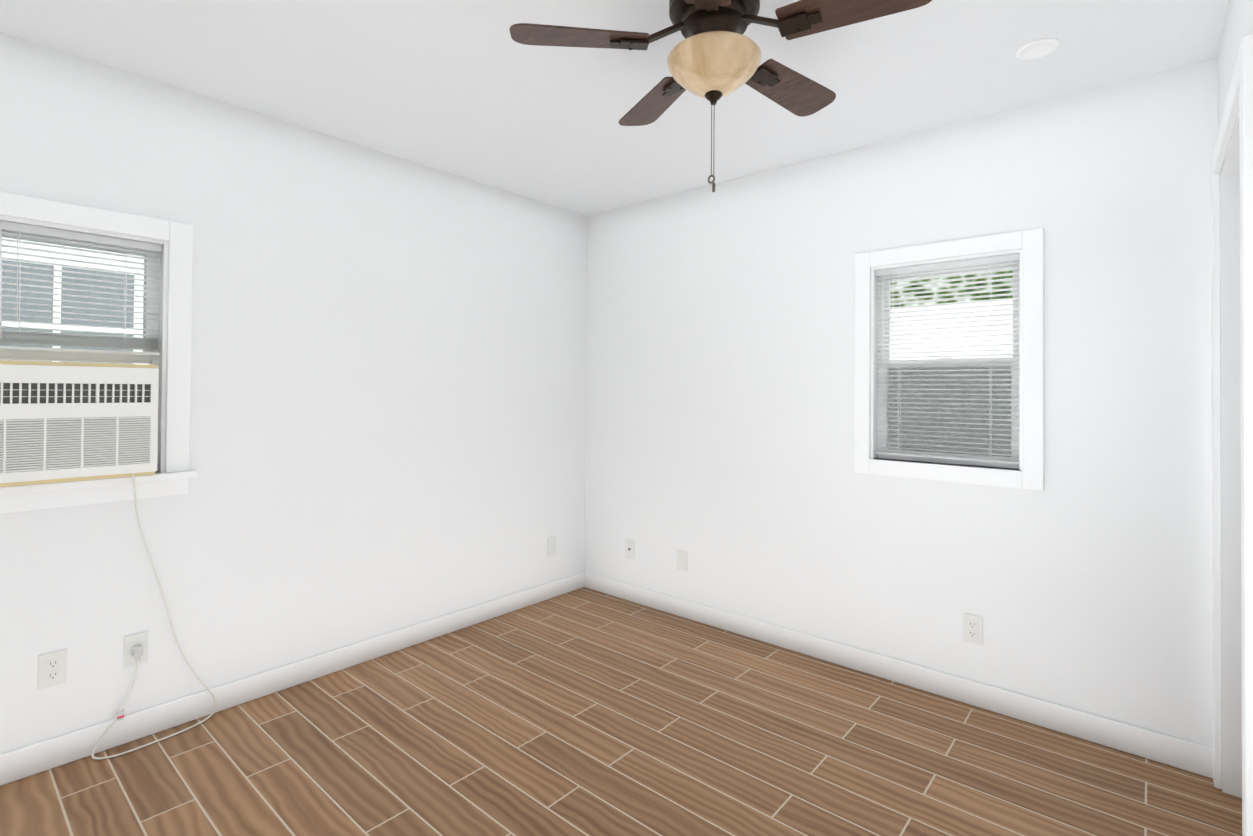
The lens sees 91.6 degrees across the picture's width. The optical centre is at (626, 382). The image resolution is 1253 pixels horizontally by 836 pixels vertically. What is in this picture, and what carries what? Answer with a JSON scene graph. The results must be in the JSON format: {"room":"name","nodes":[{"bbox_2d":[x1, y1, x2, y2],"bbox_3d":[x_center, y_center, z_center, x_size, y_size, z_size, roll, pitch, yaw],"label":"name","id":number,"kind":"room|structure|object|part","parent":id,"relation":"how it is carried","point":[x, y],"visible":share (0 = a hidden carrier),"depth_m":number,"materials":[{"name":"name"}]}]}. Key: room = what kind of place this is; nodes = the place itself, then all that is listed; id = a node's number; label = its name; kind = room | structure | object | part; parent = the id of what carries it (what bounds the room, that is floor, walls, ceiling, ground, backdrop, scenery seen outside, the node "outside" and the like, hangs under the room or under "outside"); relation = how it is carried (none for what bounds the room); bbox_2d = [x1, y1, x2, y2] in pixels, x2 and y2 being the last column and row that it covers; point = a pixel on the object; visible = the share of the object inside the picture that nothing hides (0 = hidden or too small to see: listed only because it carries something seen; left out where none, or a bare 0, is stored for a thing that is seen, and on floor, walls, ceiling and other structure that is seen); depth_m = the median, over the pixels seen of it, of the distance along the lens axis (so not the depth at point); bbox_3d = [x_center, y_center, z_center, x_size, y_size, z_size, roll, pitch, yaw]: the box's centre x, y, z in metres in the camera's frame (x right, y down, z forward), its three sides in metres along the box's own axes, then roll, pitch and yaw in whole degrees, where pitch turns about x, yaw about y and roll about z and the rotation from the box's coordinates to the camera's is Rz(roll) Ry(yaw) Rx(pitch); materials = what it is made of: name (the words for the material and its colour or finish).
{"room":"empty bedroom","nodes":[
{"label":"empty bedroom","id":0,"kind":"room"},
{"bbox_2d":[0,32,586,753],"bbox_3d":[-1.530,0.093,2.661,0.140,2.440,3.980,0,-1,41],"label":"wall","id":1,"kind":"structure","parent":0,"point":[388,400],"depth_m":2.66,"materials":[{"name":"paint"}]},
{"bbox_2d":[38,649,66,689],"bbox_3d":[-1.945,0.970,2.064,0.007,0.115,0.070,0,-1,41],"label":"electrical outlet","id":2,"kind":"object","parent":1,"relation":"attached to","point":[52,669],"visible":1,"depth_m":2.06,"materials":[{"name":"white plastic"}]},
{"bbox_2d":[0,191,197,513],"bbox_3d":[-1.970,-0.097,2.100,0.175,1.040,0.800,0,-1,41],"label":"window","id":3,"kind":"structure","parent":1,"relation":"in","point":[173,478],"depth_m":2.26,"materials":[{"name":"paint"}]},
{"bbox_2d":[0,360,158,486],"bbox_3d":[-2.063,0.131,2.175,0.486,0.402,0.585,0,-1,41],"label":"air conditioner unit","id":4,"kind":"object","parent":3,"relation":"on","point":[68,421],"visible":1,"depth_m":2.05,"materials":[{"name":"plastic"}]},
{"bbox_2d":[91,473,216,759],"bbox_3d":[-1.722,0.815,2.252,0.084,0.984,0.378,0,-1,41],"label":"cord","id":5,"kind":"object","parent":4,"relation":"attached to","point":[137,651],"visible":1,"depth_m":2.22,"materials":[{"name":"white plastic"}]},
{"bbox_3d":[-2.014,-0.098,2.138,0.059,0.863,0.586,0,-1,41],"label":"window sash unit","id":6,"kind":"part","parent":3,"relation":"part of","materials":[{"name":"white plastic"}]},
{"bbox_2d":[0,221,161,354],"bbox_3d":[-1.958,-0.319,2.093,0.041,0.418,0.578,0,-1,41],"label":"window blind","id":7,"kind":"object","parent":3,"relation":"attached to","point":[123,342],"visible":0.85,"depth_m":2.13,"materials":[{"name":"white plastic"}]},
{"bbox_2d":[124,631,148,668],"bbox_3d":[-1.798,0.978,2.234,0.007,0.115,0.070,0,-1,41],"label":"electrical outlet","id":8,"kind":"object","parent":1,"relation":"attached to","point":[133,640],"visible":0.77,"depth_m":2.23,"materials":[{"name":"white plastic"}]},
{"bbox_2d":[0,572,583,785],"bbox_3d":[-1.480,1.263,2.597,0.016,0.100,3.700,0,-1,41],"label":"baseboard","id":9,"kind":"structure","parent":1,"relation":"attached to","point":[80,744],"depth_m":2.50,"materials":[{"name":"paint"}]},
{"bbox_2d":[547,536,555,556],"bbox_3d":[-0.463,1.016,3.785,0.006,0.115,0.070,0,-1,41],"label":"electrical outlet plate","id":10,"kind":"object","parent":1,"relation":"attached to","point":[551,546],"visible":1,"depth_m":3.78,"materials":[{"name":"white plastic"}]},
{"bbox_2d":[0,0,1228,215],"bbox_3d":[0.215,-1.181,1.181,4.720,0.100,3.980,0,-1,41],"label":"ceiling","id":11,"kind":"structure","parent":0,"point":[472,90],"depth_m":2.18,"materials":[{"name":"paint"}]},
{"bbox_2d":[509,0,931,191],"bbox_3d":[0.260,-0.815,1.626,1.027,0.620,1.022,0,-1,41],"label":"ceiling fan","id":12,"kind":"object","parent":11,"relation":"hanging from","point":[714,56],"visible":1,"depth_m":1.57,"materials":[{"name":"brown wood"}]},
{"bbox_3d":[0.232,-0.818,1.621,0.248,0.108,0.248,0,-1,41],"label":"lamp shade","id":13,"kind":"part","parent":12,"relation":"part of","materials":[{"name":"beige glass"}]},
{"bbox_2d":[1015,38,1059,59],"bbox_3d":[1.367,-1.109,2.025,0.124,0.007,0.124,0,-1,41],"label":"recessed light","id":14,"kind":"object","parent":11,"relation":"in","point":[1036,49],"visible":1,"depth_m":2.02,"materials":[{"name":"paint"}]},
{"bbox_2d":[0,587,1241,835],"bbox_3d":[0.196,1.359,1.152,4.720,0.100,3.980,0,-1,41],"label":"floor","id":15,"kind":"structure","parent":0,"point":[584,711],"depth_m":2.13,"materials":[{"name":"brown tile"}]},
{"bbox_2d":[584,58,1217,747],"bbox_3d":[1.458,0.115,2.621,4.440,2.440,0.140,0,-1,41],"label":"wall","id":16,"kind":"structure","parent":0,"point":[720,334],"depth_m":2.61,"materials":[{"name":"paint"}]},
{"bbox_2d":[625,539,634,558],"bbox_3d":[0.018,1.021,3.744,0.070,0.115,0.013,0,-1,41],"label":"outlet","id":17,"kind":"object","parent":16,"relation":"attached to","point":[629,548],"visible":1,"depth_m":3.74,"materials":[{"name":"white plastic"}]},
{"bbox_2d":[677,549,686,571],"bbox_3d":[0.318,1.016,3.491,0.070,0.115,0.006,0,-1,41],"label":"electrical outlet plate","id":18,"kind":"object","parent":16,"relation":"attached to","point":[682,560],"visible":1,"depth_m":3.49,"materials":[{"name":"white plastic"}]},
{"bbox_2d":[584,572,1212,778],"bbox_3d":[0.865,1.285,3.010,2.970,0.100,0.012,0,-1,41],"label":"baseboard","id":19,"kind":"structure","parent":16,"relation":"attached to","point":[1165,749],"depth_m":2.58,"materials":[{"name":"paint"}]},
{"bbox_2d":[854,228,1043,490],"bbox_3d":[1.392,-0.092,2.664,0.735,1.025,0.149,0,-1,41],"label":"window","id":20,"kind":"structure","parent":16,"relation":"in","point":[1030,244],"depth_m":2.65,"materials":[{"name":"paint"}]},
{"bbox_2d":[876,254,1018,463],"bbox_3d":[1.370,-0.097,2.639,0.563,0.848,0.042,0,-1,41],"label":"window blind","id":21,"kind":"object","parent":20,"relation":"attached to","point":[958,264],"visible":0.98,"depth_m":2.63,"materials":[{"name":"white plastic"}]},
{"bbox_3d":[1.417,-0.086,2.693,0.571,0.873,0.071,0,-1,41],"label":"window sash unit","id":22,"kind":"part","parent":20,"relation":"part of","materials":[{"name":"white plastic"}]},
{"bbox_2d":[963,613,981,644],"bbox_3d":[1.437,1.021,2.526,0.070,0.115,0.007,0,-1,41],"label":"electrical outlet","id":23,"kind":"object","parent":16,"relation":"attached to","point":[972,628],"visible":1,"depth_m":2.52,"materials":[{"name":"white plastic"}]},
{"bbox_2d":[1218,0,1252,130],"bbox_3d":[0.849,0.088,0.612,0.140,2.440,3.980,0,-1,41],"label":"wall","id":24,"kind":"structure","parent":0,"point":[1238,25],"depth_m":1.74,"materials":[{"name":"paint"}]},
{"bbox_2d":[1211,34,1252,835],"bbox_3d":[1.737,0.279,1.656,0.158,2.094,0.954,0,-1,41],"label":"door frame","id":25,"kind":"structure","parent":24,"relation":"attached to","point":[1239,99],"depth_m":1.97,"materials":[{"name":"paint"}]},
{"label":"outside","id":26,"kind":"structure","parent":0,"visible":0},
{"bbox_2d":[891,268,1012,359],"bbox_3d":[2.514,-0.139,4.185,6.000,5.000,0.120,0,-1,41],"label":"window exterior view","id":27,"kind":"object","parent":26,"point":[957,320],"depth_m":4.30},
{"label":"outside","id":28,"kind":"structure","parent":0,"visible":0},
{"bbox_2d":[0,237,143,363],"bbox_3d":[-3.401,0.000,2.756,0.600,4.600,8.000,0,-1,41],"label":"neighbouring house","id":29,"kind":"structure","parent":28,"point":[49,314],"depth_m":3.38,"materials":[{"name":"white"}]}
]}

